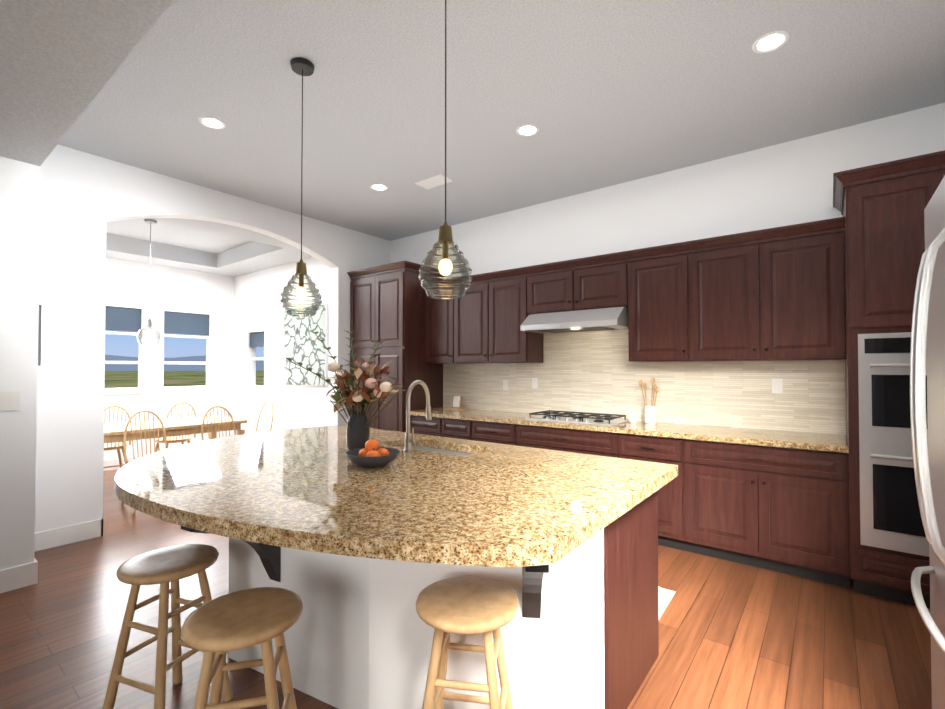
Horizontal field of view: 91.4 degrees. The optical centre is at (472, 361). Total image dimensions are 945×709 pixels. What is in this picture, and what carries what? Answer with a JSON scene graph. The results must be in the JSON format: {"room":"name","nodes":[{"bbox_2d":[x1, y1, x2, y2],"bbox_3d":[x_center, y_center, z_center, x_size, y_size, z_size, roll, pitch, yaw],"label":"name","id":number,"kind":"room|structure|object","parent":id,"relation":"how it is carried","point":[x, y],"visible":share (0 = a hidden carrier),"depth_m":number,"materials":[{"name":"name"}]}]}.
{"room":"kitchen","nodes":[
{"label":"kitchen","id":0,"kind":"room"},
{"bbox_2d":[0,156,43,569],"bbox_3d":[-4.129,0.055,1.514,0.120,2.750,3.950,-1,-1,38],"label":"wall","id":1,"kind":"structure","parent":0,"point":[21,183],"depth_m":2.98,"materials":[{"name":"white paint"}]},
{"bbox_2d":[0,391,19,410],"bbox_3d":[-2.953,0.252,2.921,0.008,0.120,0.120,-1,-1,38],"label":"switch plate","id":2,"kind":"object","parent":1,"relation":"attached to","point":[9,401],"visible":1,"depth_m":2.93,"materials":[{"name":"white plastic"}]},
{"bbox_2d":[0,560,37,592],"bbox_3d":[-4.071,1.359,1.458,0.015,0.140,3.965,-1,-1,38],"label":"baseboard","id":3,"kind":"structure","parent":1,"relation":"attached to","point":[18,577],"depth_m":2.95,"materials":[{"name":"white wood"}]},
{"bbox_2d":[40,145,391,531],"bbox_3d":[-2.732,-0.123,4.534,0.150,3.200,4.930,-1,-1,38],"label":"wall","id":4,"kind":"structure","parent":0,"point":[60,207],"depth_m":4.74,"materials":[{"name":"white paint"}]},
{"bbox_2d":[38,305,41,365],"bbox_3d":[-3.357,-0.203,3.571,0.042,0.470,0.016,-1,-1,38],"label":"picture","id":5,"kind":"object","parent":4,"relation":"attached to","point":[39,340],"visible":0.9,"depth_m":3.56,"materials":[{"name":"silver metal"}]},
{"bbox_2d":[34,519,102,551],"bbox_3d":[-3.653,1.386,3.204,0.035,0.140,1.735,-1,-1,38],"label":"baseboard","id":6,"kind":"structure","parent":4,"relation":"attached to","point":[65,535],"depth_m":3.70,"materials":[{"name":"white wood"}]},
{"bbox_2d":[103,455,145,470],"bbox_3d":[-4.997,1.436,6.431,0.015,0.140,3.250,-1,-1,38],"label":"baseboard","id":7,"kind":"structure","parent":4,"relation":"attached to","point":[113,462],"depth_m":6.42,"materials":[{"name":"white wood"}]},
{"bbox_2d":[104,302,147,394],"bbox_3d":[-5.051,-0.181,6.473,0.150,1.285,0.810,-1,-1,38],"label":"window","id":8,"kind":"structure","parent":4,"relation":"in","point":[141,362],"depth_m":6.67,"materials":[{"name":"white"}]},
{"bbox_2d":[157,307,214,392],"bbox_3d":[-4.481,-0.170,7.208,0.150,1.285,0.810,-1,-1,38],"label":"window","id":9,"kind":"structure","parent":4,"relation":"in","point":[209,339],"depth_m":7.21,"materials":[{"name":"white"}]},
{"bbox_2d":[244,328,266,391],"bbox_3d":[-3.387,-0.028,7.319,0.680,0.985,0.150,-1,-1,38],"label":"window","id":10,"kind":"structure","parent":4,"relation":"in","point":[251,359],"depth_m":7.44,"materials":[{"name":"white"}]},
{"bbox_2d":[284,304,327,386],"bbox_3d":[-2.340,-0.214,6.428,1.030,1.100,0.034,-1,-1,38],"label":"picture","id":11,"kind":"object","parent":4,"relation":"attached to","point":[303,345],"visible":0.89,"depth_m":6.38,"materials":[{"name":"white paint"}]},
{"bbox_2d":[0,469,931,708],"bbox_3d":[-2.368,1.470,2.474,9.620,0.050,8.320,-1,-1,38],"label":"floor","id":12,"kind":"structure","parent":0,"point":[734,635],"depth_m":2.40,"materials":[{"name":"brown wood"}]},
{"bbox_2d":[103,405,130,467],"bbox_3d":[-4.546,1.017,5.740,0.518,0.965,0.486,-1,-1,38],"label":"dining chair","id":13,"kind":"object","parent":12,"relation":"on","point":[118,446],"visible":0.4,"depth_m":5.70,"materials":[{"name":"brown wood"}]},
{"bbox_2d":[121,410,167,513],"bbox_3d":[-3.348,1.002,4.811,0.518,0.965,0.486,-1,-1,38],"label":"dining chair","id":14,"kind":"object","parent":12,"relation":"on","point":[125,432],"visible":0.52,"depth_m":4.92,"materials":[{"name":"brown wood"}]},
{"bbox_2d":[102,544,232,708],"bbox_3d":[-1.238,1.123,1.881,0.350,0.633,0.350,0,-1,22],"label":"stool","id":15,"kind":"object","parent":12,"relation":"on","point":[165,566],"visible":0.96,"depth_m":1.81,"materials":[{"name":"brown wood"}]},
{"bbox_2d":[155,402,195,451],"bbox_3d":[-4.086,1.026,6.333,0.518,0.965,0.486,-1,-1,38],"label":"dining chair","id":16,"kind":"object","parent":12,"relation":"on","point":[182,439],"visible":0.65,"depth_m":6.22,"materials":[{"name":"brown wood"}]},
{"bbox_2d":[104,416,246,442],"bbox_3d":[-3.732,1.117,5.550,0.900,0.750,1.600,-1,-1,38],"label":"dining table","id":17,"kind":"object","parent":12,"relation":"on","point":[113,432],"visible":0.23,"depth_m":5.40,"materials":[{"name":"brown wood"}]},
{"bbox_2d":[201,406,235,440],"bbox_3d":[-2.888,1.012,5.403,0.518,0.965,0.486,-1,-1,38],"label":"dining chair","id":18,"kind":"object","parent":12,"relation":"on","point":[206,413],"visible":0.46,"depth_m":5.52,"materials":[{"name":"brown wood"}]},
{"bbox_2d":[181,587,302,708],"bbox_3d":[-0.730,1.116,1.474,0.350,0.633,0.350,0,-1,-15],"label":"stool","id":19,"kind":"object","parent":12,"relation":"on","point":[220,626],"visible":1,"depth_m":1.43,"materials":[{"name":"brown wood"}]},
{"bbox_2d":[255,400,273,432],"bbox_3d":[-3.069,1.027,6.406,0.486,0.965,0.518,-1,-1,38],"label":"dining chair","id":20,"kind":"object","parent":12,"relation":"on","point":[272,410],"visible":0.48,"depth_m":6.57,"materials":[{"name":"brown wood"}]},
{"bbox_2d":[347,266,378,428],"bbox_3d":[-1.141,0.181,5.984,0.557,2.636,0.693,-1,-1,38],"label":"tall cabinet","id":21,"kind":"object","parent":12,"relation":"on","point":[364,284],"depth_m":5.70,"materials":[{"name":"brown wood"}]},
{"bbox_2d":[379,262,446,431],"bbox_3d":[-0.800,0.177,5.720,0.557,2.636,0.693,-1,-1,38],"label":"tall cabinet","id":22,"kind":"object","parent":12,"relation":"on","point":[400,289],"depth_m":5.42,"materials":[{"name":"brown wood"}]},
{"bbox_2d":[410,414,446,436],"bbox_3d":[-0.325,1.050,5.373,0.602,0.881,0.638,-1,-1,38],"label":"base cabinet","id":23,"kind":"object","parent":12,"relation":"on","point":[436,426],"depth_m":5.10,"materials":[{"name":"brown wood"}]},
{"bbox_2d":[228,488,659,708],"bbox_3d":[-0.628,1.013,2.449,2.666,0.864,1.693,-1,-1,38],"label":"kitchen island","id":24,"kind":"object","parent":12,"relation":"on","point":[584,634],"depth_m":1.82,"materials":[{"name":"paint"}]},
{"bbox_2d":[114,425,677,663],"bbox_3d":[-0.661,0.552,2.461,2.850,0.055,1.870,-1,-1,38],"label":"island countertop","id":25,"kind":"structure","parent":24,"relation":"on","point":[358,546],"depth_m":1.83,"materials":[{"name":"beige stone"}]},
{"bbox_2d":[285,330,404,449],"bbox_3d":[-0.700,0.151,2.751,0.830,0.754,0.601,-1,-1,38],"label":"flower arrangement","id":26,"kind":"object","parent":25,"relation":"on","point":[355,393],"visible":1,"depth_m":2.70,"materials":[{"name":"plant"}]},
{"bbox_2d":[345,437,399,467],"bbox_3d":[-0.499,0.449,2.305,0.270,0.144,0.270,-1,-1,38],"label":"fruit bowl","id":27,"kind":"object","parent":25,"relation":"on","point":[372,454],"visible":1,"depth_m":2.25,"materials":[{"name":"grey ceramic"}]},
{"bbox_2d":[402,380,431,451],"bbox_3d":[-0.319,0.320,2.779,0.085,0.417,0.226,-1,-1,38],"label":"faucet","id":28,"kind":"object","parent":25,"relation":"on","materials":[{"name":"silver metal"}]},
{"bbox_2d":[414,444,469,455],"bbox_3d":[-0.233,0.673,2.906,0.760,0.197,0.340,-1,-1,38],"label":"sink","id":29,"kind":"object","parent":25,"relation":"in","point":[459,450],"depth_m":3.08,"materials":[{"name":"silver metal"}]},
{"bbox_2d":[447,418,474,440],"bbox_3d":[0.018,1.046,5.107,0.554,0.881,0.638,-1,-1,38],"label":"base cabinet","id":30,"kind":"object","parent":12,"relation":"on","point":[456,428],"depth_m":4.82,"materials":[{"name":"brown wood"}]},
{"bbox_2d":[416,576,518,708],"bbox_3d":[-0.018,1.117,1.561,0.350,0.633,0.350,0,-1,11],"label":"stool","id":31,"kind":"object","parent":12,"relation":"on","point":[447,607],"visible":1,"depth_m":1.52,"materials":[{"name":"brown wood"}]},
{"bbox_2d":[475,422,522,445],"bbox_3d":[0.393,1.041,4.816,0.684,0.881,0.638,-1,-1,38],"label":"base cabinet","id":32,"kind":"object","parent":12,"relation":"on","point":[493,432],"depth_m":4.52,"materials":[{"name":"brown wood"}]},
{"bbox_2d":[523,426,626,458],"bbox_3d":[0.997,1.034,4.347,1.134,0.881,0.638,-1,-1,38],"label":"base cabinet","id":33,"kind":"object","parent":12,"relation":"on","point":[592,442],"depth_m":4.02,"materials":[{"name":"brown wood"}]},
{"bbox_2d":[627,434,694,552],"bbox_3d":[1.590,1.027,3.888,0.654,0.881,0.638,-1,-1,38],"label":"base cabinet","id":34,"kind":"object","parent":12,"relation":"on","point":[676,499],"depth_m":3.54,"materials":[{"name":"brown wood"}]},
{"bbox_2d":[658,587,675,618],"bbox_3d":[0.342,1.452,3.226,1.914,0.008,0.610,-1,-1,38],"label":"rug","id":35,"kind":"object","parent":12,"relation":"on","point":[665,596],"visible":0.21,"depth_m":2.80,"materials":[{"name":"white fabric"}]},
{"bbox_2d":[695,442,846,586],"bbox_3d":[2.146,1.020,3.456,1.042,0.881,0.638,-1,-1,38],"label":"base cabinet","id":36,"kind":"object","parent":12,"relation":"on","point":[774,508],"depth_m":3.14,"materials":[{"name":"brown wood"}]},
{"bbox_2d":[410,406,846,453],"bbox_3d":[0.990,0.573,4.345,3.946,0.040,0.661,-1,-1,38],"label":"countertop","id":37,"kind":"structure","parent":36,"relation":"on","point":[745,435],"depth_m":3.75,"materials":[{"name":"beige stone"}]},
{"bbox_2d":[444,395,467,410],"bbox_3d":[-0.201,0.488,5.479,0.220,0.164,0.180,-1,-1,38],"label":"cutting board","id":38,"kind":"object","parent":37,"relation":"on","point":[456,404],"visible":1,"depth_m":5.49,"materials":[{"name":"brown wood"}]},
{"bbox_2d":[629,413,636,422],"bbox_3d":[1.454,0.509,4.169,0.072,0.082,0.070,-1,-1,38],"label":"cup","id":39,"kind":"object","parent":37,"relation":"on","point":[632,417],"visible":1,"depth_m":4.14,"materials":[{"name":"white ceramic"}]},
{"bbox_2d":[638,377,658,423],"bbox_3d":[1.579,0.345,4.112,0.169,0.409,0.196,-1,-1,38],"label":"utensil crock","id":40,"kind":"object","parent":37,"relation":"on","point":[649,414],"visible":1,"depth_m":4.08,"materials":[{"name":"white ceramic"}]},
{"bbox_2d":[839,150,944,608],"bbox_3d":[2.884,0.133,2.870,0.860,2.636,0.682,-1,-1,38],"label":"tall cabinet","id":41,"kind":"object","parent":12,"relation":"on","point":[882,206],"depth_m":2.77,"materials":[{"name":"brown wood"}]},
{"bbox_2d":[910,176,944,708],"bbox_3d":[1.717,0.397,1.163,0.877,2.015,0.910,-1,-1,38],"label":"refrigerator","id":42,"kind":"object","parent":12,"relation":"on","point":[928,332],"visible":1,"depth_m":1.50,"materials":[{"name":"silver metal"}]},
{"bbox_2d":[0,0,944,276],"bbox_3d":[-2.368,-1.590,2.521,9.320,0.570,8.020,-1,-1,38],"label":"ceiling","id":43,"kind":"structure","parent":0,"point":[402,98],"depth_m":2.94,"materials":[{"name":"white paint"}]},
{"bbox_2d":[137,219,161,347],"bbox_3d":[-3.824,-0.921,5.463,0.239,1.513,0.239,-1,-1,38],"label":"light","id":44,"kind":"object","parent":43,"relation":"hanging from","point":[149,328],"visible":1,"depth_m":5.47,"materials":[{"name":"silver metal"}]},
{"bbox_2d":[199,116,225,128],"bbox_3d":[-1.896,-1.738,3.360,0.174,0.006,0.174,0,-1,29],"label":"recessed light","id":45,"kind":"object","parent":43,"relation":"in","point":[211,123],"depth_m":3.35,"materials":[{"name":"white"}]},
{"bbox_2d":[279,57,321,316],"bbox_3d":[-1.003,-1.011,2.706,0.238,1.478,0.238,-1,-1,38],"label":"pendant light","id":46,"kind":"object","parent":43,"relation":"hanging from","point":[301,66],"visible":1,"depth_m":2.71,"materials":[{"name":"clear glass"}]},
{"bbox_2d":[370,184,387,190],"bbox_3d":[-0.921,-1.720,4.552,0.174,0.006,0.174,0,-1,29],"label":"recessed light","id":47,"kind":"object","parent":43,"relation":"in","point":[378,187],"depth_m":4.55,"materials":[{"name":"white"}]},
{"bbox_2d":[415,174,453,188],"bbox_3d":[-0.369,-1.719,4.415,0.340,0.011,0.180,-1,-1,38],"label":"ceiling vent","id":48,"kind":"object","parent":43,"relation":"in","point":[434,181],"visible":0.92,"depth_m":4.39,"materials":[{"name":"white metal"}]},
{"bbox_2d":[418,0,472,298],"bbox_3d":[-0.118,-1.021,2.020,0.238,1.478,0.238,-1,-1,38],"label":"pendant light","id":49,"kind":"object","parent":43,"relation":"hanging from","point":[445,241],"visible":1,"depth_m":2.04,"materials":[{"name":"clear glass"}]},
{"bbox_2d":[516,124,538,136],"bbox_3d":[0.414,-1.737,3.466,0.174,0.006,0.174,0,-1,29],"label":"recessed light","id":50,"kind":"object","parent":43,"relation":"in","point":[526,131],"depth_m":3.46,"materials":[{"name":"white"}]},
{"bbox_2d":[752,31,789,52],"bbox_3d":[1.637,-1.751,2.530,0.174,0.006,0.174,0,-1,-7],"label":"recessed light","id":51,"kind":"object","parent":43,"relation":"in","point":[769,43],"depth_m":2.53,"materials":[{"name":"white"}]},
{"bbox_2d":[392,103,944,423],"bbox_3d":[1.182,-0.120,4.725,6.100,3.200,0.150,-1,-1,38],"label":"wall","id":52,"kind":"structure","parent":0,"point":[790,182],"depth_m":4.05,"materials":[{"name":"white paint"}]},
{"bbox_2d":[423,278,458,365],"bbox_3d":[-0.266,-0.461,5.534,0.528,0.965,0.348,-1,-1,38],"label":"upper cabinet","id":53,"kind":"object","parent":52,"relation":"attached to","point":[440,316],"depth_m":5.40,"materials":[{"name":"brown wood"}]},
{"bbox_2d":[459,272,494,365],"bbox_3d":[0.083,-0.465,5.264,0.626,0.965,0.348,-1,-1,38],"label":"upper cabinet","id":54,"kind":"object","parent":52,"relation":"attached to","point":[477,306],"depth_m":5.06,"materials":[{"name":"brown wood"}]},
{"bbox_2d":[495,269,546,365],"bbox_3d":[0.439,-0.469,4.987,0.548,0.965,0.348,-1,-1,38],"label":"upper cabinet","id":55,"kind":"object","parent":52,"relation":"attached to","point":[511,349],"depth_m":4.84,"materials":[{"name":"brown wood"}]},
{"bbox_2d":[515,251,626,333],"bbox_3d":[1.011,-0.633,4.440,1.030,0.655,0.516,-1,-1,38],"label":"upper cabinet","id":56,"kind":"object","parent":52,"relation":"attached to","point":[587,295],"depth_m":4.34,"materials":[{"name":"brown wood"}]},
{"bbox_2d":[627,240,698,361],"bbox_3d":[1.693,-0.484,4.015,0.565,0.965,0.348,-1,-1,38],"label":"upper cabinet","id":57,"kind":"object","parent":52,"relation":"attached to","point":[663,281],"depth_m":3.86,"materials":[{"name":"brown wood"}]},
{"bbox_2d":[699,228,774,361],"bbox_3d":[2.058,-0.489,3.731,0.632,0.965,0.348,-1,-1,38],"label":"upper cabinet","id":58,"kind":"object","parent":52,"relation":"attached to","point":[759,356],"depth_m":3.54,"materials":[{"name":"brown wood"}]},
{"bbox_2d":[771,214,842,361],"bbox_3d":[2.423,-0.493,3.448,0.565,0.965,0.348,-1,-1,38],"label":"upper cabinet","id":59,"kind":"object","parent":52,"relation":"attached to","point":[807,258],"depth_m":3.26,"materials":[{"name":"brown wood"}]}
]}

